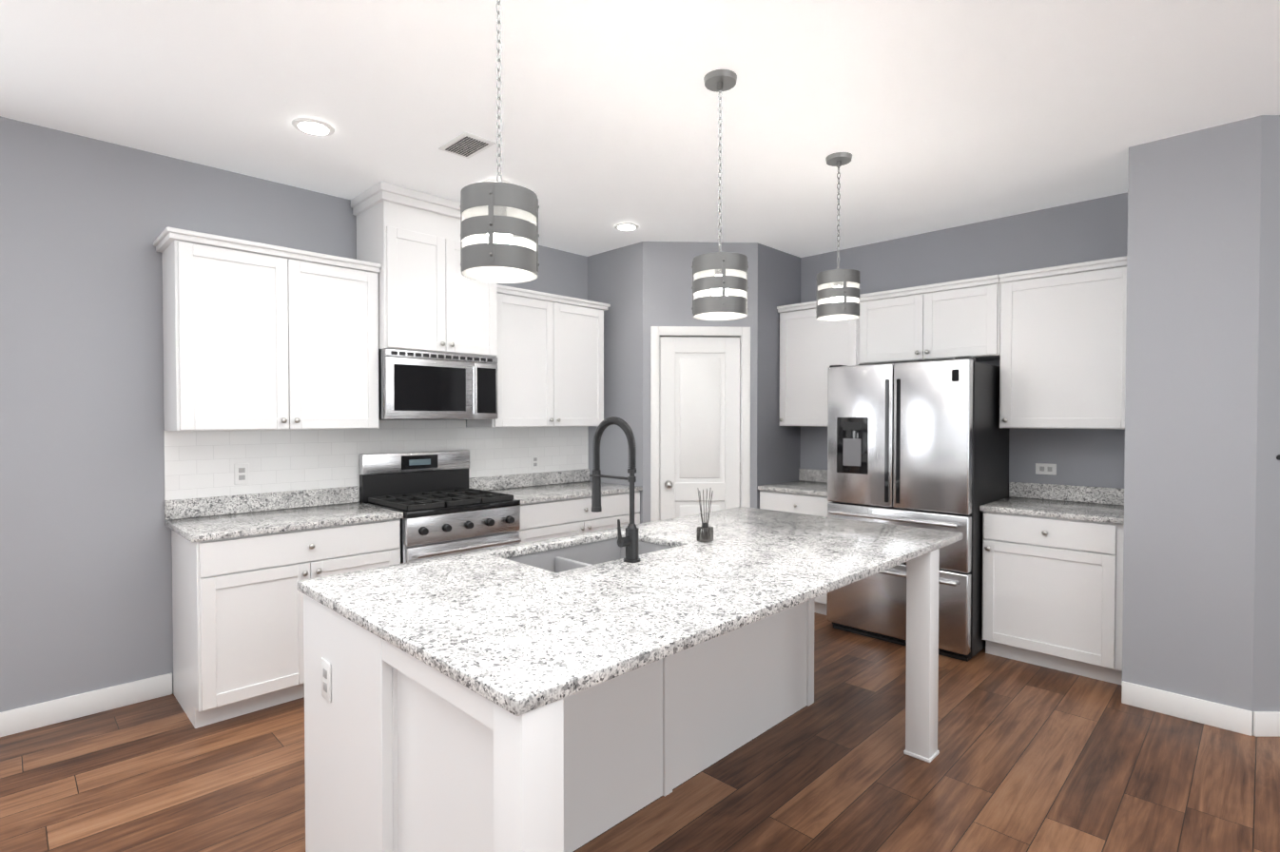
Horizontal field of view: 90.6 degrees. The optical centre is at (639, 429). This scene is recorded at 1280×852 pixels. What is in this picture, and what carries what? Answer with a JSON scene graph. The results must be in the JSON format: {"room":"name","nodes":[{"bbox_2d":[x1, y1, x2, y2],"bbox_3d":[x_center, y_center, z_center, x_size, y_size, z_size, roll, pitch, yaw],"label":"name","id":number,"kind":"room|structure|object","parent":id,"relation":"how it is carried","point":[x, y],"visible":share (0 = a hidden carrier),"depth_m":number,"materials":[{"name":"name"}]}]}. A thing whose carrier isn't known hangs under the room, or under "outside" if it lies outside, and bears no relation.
{"room":"kitchen","nodes":[
{"label":"kitchen","id":0,"kind":"room"},
{"bbox_2d":[0,116,587,712],"bbox_3d":[-2.499,-0.014,3.315,0.120,2.790,8.560,1,1,45],"label":"wall","id":1,"kind":"structure","parent":0,"point":[86,576],"depth_m":3.07,"materials":[{"name":"grey paint"}]},
{"bbox_2d":[0,672,172,736],"bbox_3d":[-3.947,1.351,1.777,0.014,0.112,4.286,1,1,45],"label":"baseboard","id":2,"kind":"structure","parent":1,"relation":"attached to","point":[66,708],"depth_m":3.05,"materials":[{"name":"white wood"}]},
{"bbox_2d":[153,226,381,430],"bbox_3d":[-1.988,-0.477,3.453,0.379,0.959,1.010,1,1,45],"label":"upper cabinet","id":3,"kind":"object","parent":1,"relation":"attached to","point":[258,336],"visible":1,"depth_m":3.28,"materials":[{"name":"white wood"}]},
{"bbox_2d":[163,419,588,501],"bbox_3d":[-1.446,0.191,4.290,0.010,0.508,2.872,1,1,45],"label":"tile backsplash","id":4,"kind":"structure","parent":1,"relation":"attached to","point":[198,464],"depth_m":3.85,"materials":[{"name":"white tile"}]},
{"bbox_2d":[233,463,249,484],"bbox_3d":[-2.207,0.248,3.508,0.008,0.116,0.070,1,1,45],"label":"outlet","id":5,"kind":"object","parent":4,"relation":"attached to","point":[242,473],"visible":1,"depth_m":3.51,"materials":[{"name":"white plastic"}]},
{"bbox_2d":[531,454,539,469],"bbox_3d":[-0.815,0.254,4.917,0.008,0.116,0.070,1,1,45],"label":"outlet","id":6,"kind":"object","parent":4,"relation":"attached to","point":[534,461],"visible":1,"depth_m":4.91,"materials":[{"name":"white plastic"}]},
{"bbox_2d":[350,181,497,357],"bbox_3d":[-1.339,-0.948,4.051,0.449,0.943,0.826,1,1,45],"label":"upper cabinet","id":7,"kind":"object","parent":1,"relation":"attached to","point":[432,299],"visible":0.9,"depth_m":3.83,"materials":[{"name":"white wood"}]},
{"bbox_2d":[378,349,498,419],"bbox_3d":[-1.333,-0.268,4.056,0.465,0.410,0.750,1,1,45],"label":"microwave","id":8,"kind":"object","parent":7,"relation":"attached to","point":[420,385],"visible":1,"depth_m":3.88,"materials":[{"name":"silver metal"}]},
{"bbox_2d":[466,284,610,427],"bbox_3d":[-0.728,-0.498,4.726,0.379,0.959,1.045,1,1,45],"label":"upper cabinet","id":9,"kind":"object","parent":1,"relation":"attached to","point":[550,359],"visible":0.88,"depth_m":4.57,"materials":[{"name":"white wood"}]},
{"bbox_2d":[587,241,642,523],"bbox_3d":[-0.172,-0.044,5.120,0.650,2.790,0.100,1,1,45],"label":"wall","id":10,"kind":"structure","parent":0,"point":[615,279],"depth_m":5.02,"materials":[{"name":"grey paint"}]},
{"bbox_2d":[0,612,1279,851],"bbox_3d":[0.541,1.471,0.924,8.000,0.100,9.600,1,1,45],"label":"floor","id":11,"kind":"structure","parent":0,"point":[1029,757],"depth_m":2.51,"materials":[{"name":"brown wood"}]},
{"bbox_2d":[171,518,400,728],"bbox_3d":[-1.870,0.938,3.403,0.649,0.883,0.948,1,1,45],"label":"base cabinet","id":12,"kind":"object","parent":11,"relation":"on","point":[238,622],"visible":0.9,"depth_m":3.05,"materials":[{"name":"white wood"}]},
{"bbox_2d":[164,485,403,542],"bbox_3d":[-1.885,0.430,3.390,0.635,0.131,0.977,1,1,45],"label":"countertop","id":13,"kind":"structure","parent":12,"relation":"on","point":[207,518],"depth_m":3.39,"materials":[{"name":"stone"}]},
{"bbox_2d":[358,449,521,563],"bbox_3d":[-1.242,0.762,3.982,0.722,1.215,0.750,1,1,45],"label":"range","id":14,"kind":"object","parent":11,"relation":"on","point":[439,503],"visible":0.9,"depth_m":3.93,"materials":[{"name":"silver metal"}]},
{"bbox_2d":[516,490,639,543],"bbox_3d":[-0.601,0.917,4.687,0.649,0.883,1.135,1,1,45],"label":"base cabinet","id":15,"kind":"object","parent":11,"relation":"on","point":[551,519],"visible":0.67,"depth_m":4.40,"materials":[{"name":"white wood"}]},
{"bbox_2d":[469,468,641,504],"bbox_3d":[-0.606,0.409,4.683,0.635,0.131,1.136,1,1,45],"label":"countertop","id":16,"kind":"structure","parent":15,"relation":"on","point":[537,487],"depth_m":4.72,"materials":[{"name":"stone"}]},
{"bbox_2d":[297,541,951,851],"bbox_3d":[0.106,0.955,2.407,1.256,0.884,2.201,1,1,45],"label":"kitchen island","id":17,"kind":"object","parent":11,"relation":"on","point":[570,693],"depth_m":1.91,"materials":[{"name":"white"}]},
{"bbox_2d":[321,658,330,702],"bbox_3d":[-0.938,0.750,1.891,0.070,0.116,0.007,1,1,45],"label":"outlet","id":18,"kind":"object","parent":17,"relation":"attached to","point":[325,679],"visible":1,"depth_m":1.88,"materials":[{"name":"white plastic"}]},
{"bbox_2d":[297,506,963,712],"bbox_3d":[0.187,0.496,2.463,1.230,0.032,2.425,1,1,45],"label":"island countertop","id":19,"kind":"structure","parent":17,"relation":"on","point":[521,632],"depth_m":1.90,"materials":[{"name":"white stone"}]},
{"bbox_2d":[510,533,662,567],"bbox_3d":[-0.187,0.608,2.542,0.440,0.220,0.720,1,1,45],"label":"sink","id":20,"kind":"object","parent":19,"relation":"in","point":[583,552],"depth_m":2.77,"materials":[{"name":"silver metal"}]},
{"bbox_2d":[589,416,640,562],"bbox_3d":[-0.115,0.217,2.361,0.254,0.528,0.111,1,1,45],"label":"faucet","id":21,"kind":"object","parent":19,"relation":"on","point":[630,541],"visible":1,"depth_m":2.31,"materials":[{"name":"black metal"}]},
{"bbox_2d":[697,488,713,542],"bbox_3d":[0.276,0.363,2.686,0.062,0.225,0.066,1,1,45],"label":"diffuser","id":22,"kind":"object","parent":19,"relation":"on","point":[705,532],"visible":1,"depth_m":2.67,"materials":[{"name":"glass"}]},
{"bbox_2d":[759,489,832,615],"bbox_3d":[1.365,0.913,4.899,0.665,0.883,0.649,1,1,45],"label":"base cabinet","id":23,"kind":"object","parent":11,"relation":"on","point":[804,504],"visible":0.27,"depth_m":4.67,"materials":[{"name":"white wood"}]},
{"bbox_2d":[757,468,827,496],"bbox_3d":[1.373,0.405,4.893,0.673,0.131,0.635,1,1,45],"label":"countertop","id":24,"kind":"structure","parent":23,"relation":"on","point":[811,481],"depth_m":4.94,"materials":[{"name":"stone"}]},
{"bbox_2d":[826,356,1009,661],"bbox_3d":[1.849,0.467,4.250,0.900,1.797,0.863,1,1,45],"label":"fridge","id":25,"kind":"object","parent":11,"relation":"on","point":[921,444],"visible":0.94,"depth_m":3.92,"materials":[{"name":"silver metal"}]},
{"bbox_2d":[981,511,1124,685],"bbox_3d":[2.507,0.932,3.770,0.699,0.883,0.649,1,1,45],"label":"base cabinet","id":26,"kind":"object","parent":11,"relation":"on","point":[1053,592],"visible":0.94,"depth_m":3.55,"materials":[{"name":"white wood"}]},
{"bbox_2d":[979,481,1124,523],"bbox_3d":[2.510,0.424,3.769,0.707,0.131,0.635,1,1,45],"label":"countertop","id":27,"kind":"structure","parent":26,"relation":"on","point":[1096,504],"depth_m":3.85,"materials":[{"name":"stone"}]},
{"bbox_2d":[0,0,1279,257],"bbox_3d":[0.541,-1.419,0.876,8.000,0.100,9.600,1,1,45],"label":"ceiling","id":28,"kind":"structure","parent":0,"point":[934,114],"depth_m":2.66,"materials":[{"name":"white paint"}]},
{"bbox_2d":[291,117,334,136],"bbox_3d":[-1.514,-1.398,2.937,0.180,0.010,0.180,1,1,45],"label":"recessed light","id":29,"kind":"object","parent":28,"relation":"in","point":[313,126],"visible":0.96,"depth_m":2.92,"materials":[{"name":"white plastic"}]},
{"bbox_2d":[438,132,495,158],"bbox_3d":[-0.858,-1.401,3.131,0.260,0.010,0.170,1,1,45],"label":"ceiling vent","id":30,"kind":"object","parent":28,"relation":"in","point":[466,145],"visible":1,"depth_m":3.12,"materials":[{"name":"white metal"}]},
{"bbox_2d":[482,178,511,183],"bbox_3d":[-0.826,-1.410,3.662,0.180,0.010,0.180,1,1,45],"label":"recessed light","id":31,"kind":"object","parent":28,"relation":"in","point":[494,180],"visible":0.17,"depth_m":3.59,"materials":[{"name":"white"}]},
{"bbox_2d":[460,0,539,283],"bbox_3d":[-0.405,-0.914,1.819,0.216,0.939,0.216,1,1,45],"label":"pendant light","id":32,"kind":"object","parent":28,"relation":"hanging from","point":[497,253],"visible":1,"depth_m":1.76,"materials":[{"name":"grey metal"}]},
{"bbox_2d":[614,222,639,231],"bbox_3d":[-0.095,-1.423,4.458,0.180,0.010,0.180,1,1,45],"label":"recessed light","id":33,"kind":"object","parent":28,"relation":"in","point":[626,226],"visible":0.98,"depth_m":4.43,"materials":[{"name":"white plastic"}]},
{"bbox_2d":[691,69,748,320],"bbox_3d":[0.320,-0.923,2.524,0.216,0.944,0.216,1,1,45],"label":"pendant light","id":34,"kind":"object","parent":28,"relation":"hanging from","point":[720,287],"visible":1,"depth_m":2.47,"materials":[{"name":"grey metal"}]},
{"bbox_2d":[815,152,860,321],"bbox_3d":[1.029,-0.993,3.283,0.216,0.829,0.216,1,1,45],"label":"pendant light","id":35,"kind":"object","parent":28,"relation":"hanging from","point":[838,295],"visible":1,"depth_m":3.23,"materials":[{"name":"grey metal"}]},
{"bbox_2d":[642,241,757,523],"bbox_3d":[0.463,-0.041,4.931,0.885,2.790,0.110,0,1,-3],"label":"wall","id":36,"kind":"structure","parent":0,"point":[667,283],"depth_m":4.85,"materials":[{"name":"grey paint"}]},
{"bbox_2d":[650,326,750,522],"bbox_3d":[0.463,0.283,4.927,0.768,2.143,0.125,0,1,-3],"label":"door frame","id":37,"kind":"structure","parent":36,"relation":"attached to","point":[743,334],"depth_m":4.86,"materials":[{"name":"white wood"}]},
{"bbox_2d":[659,336,740,520],"bbox_3d":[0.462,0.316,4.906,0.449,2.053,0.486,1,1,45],"label":"pantry door","id":38,"kind":"structure","parent":36,"relation":"in","point":[700,414],"depth_m":4.89,"materials":[{"name":"white wood"}]},
{"bbox_2d":[756,243,800,508],"bbox_3d":[1.096,-0.045,5.159,0.100,2.790,0.640,1,1,45],"label":"wall","id":39,"kind":"structure","parent":0,"point":[778,445],"depth_m":5.04,"materials":[{"name":"grey paint"}]},
{"bbox_2d":[800,192,1127,488],"bbox_3d":[1.771,-0.043,5.027,3.544,2.790,0.120,1,1,45],"label":"wall","id":40,"kind":"structure","parent":0,"point":[1091,230],"depth_m":4.19,"materials":[{"name":"grey paint"}]},
{"bbox_2d":[776,300,862,426],"bbox_3d":[1.462,-0.502,4.970,0.669,0.959,0.379,1,1,45],"label":"upper cabinet","id":41,"kind":"object","parent":40,"relation":"attached to","point":[812,348],"visible":0.62,"depth_m":4.91,"materials":[{"name":"white wood"}]},
{"bbox_2d":[858,274,1000,365],"bbox_3d":[2.031,-0.722,4.404,0.928,0.500,0.379,1,1,45],"label":"upper cabinet","id":42,"kind":"object","parent":40,"relation":"attached to","point":[953,320],"visible":0.85,"depth_m":4.25,"materials":[{"name":"white wood"}]},
{"bbox_2d":[1035,463,1056,475],"bbox_3d":[2.627,0.258,4.095,0.116,0.072,0.008,1,1,45],"label":"outlet","id":43,"kind":"object","parent":40,"relation":"attached to","point":[1045,469],"visible":1,"depth_m":4.09,"materials":[{"name":"white plastic"}]},
{"bbox_2d":[998,255,1126,429],"bbox_3d":[2.607,-0.483,3.838,0.687,0.959,0.379,1,1,45],"label":"upper cabinet","id":44,"kind":"object","parent":40,"relation":"attached to","point":[1062,363],"visible":0.92,"depth_m":3.73,"materials":[{"name":"white wood"}]},
{"bbox_2d":[1122,115,1279,721],"bbox_3d":[3.845,-0.011,3.128,2.075,2.790,1.905,1,1,45],"label":"wall block","id":45,"kind":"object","parent":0,"point":[1201,583],"visible":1,"depth_m":2.97,"materials":[{"name":"grey paint"}]},
{"bbox_2d":[1121,680,1279,736],"bbox_3d":[3.700,1.330,3.033,2.033,0.112,1.562,1,1,45],"label":"baseboard","id":46,"kind":"structure","parent":45,"relation":"attached to","point":[1265,724],"depth_m":2.97,"materials":[{"name":"white wood"}]}
]}

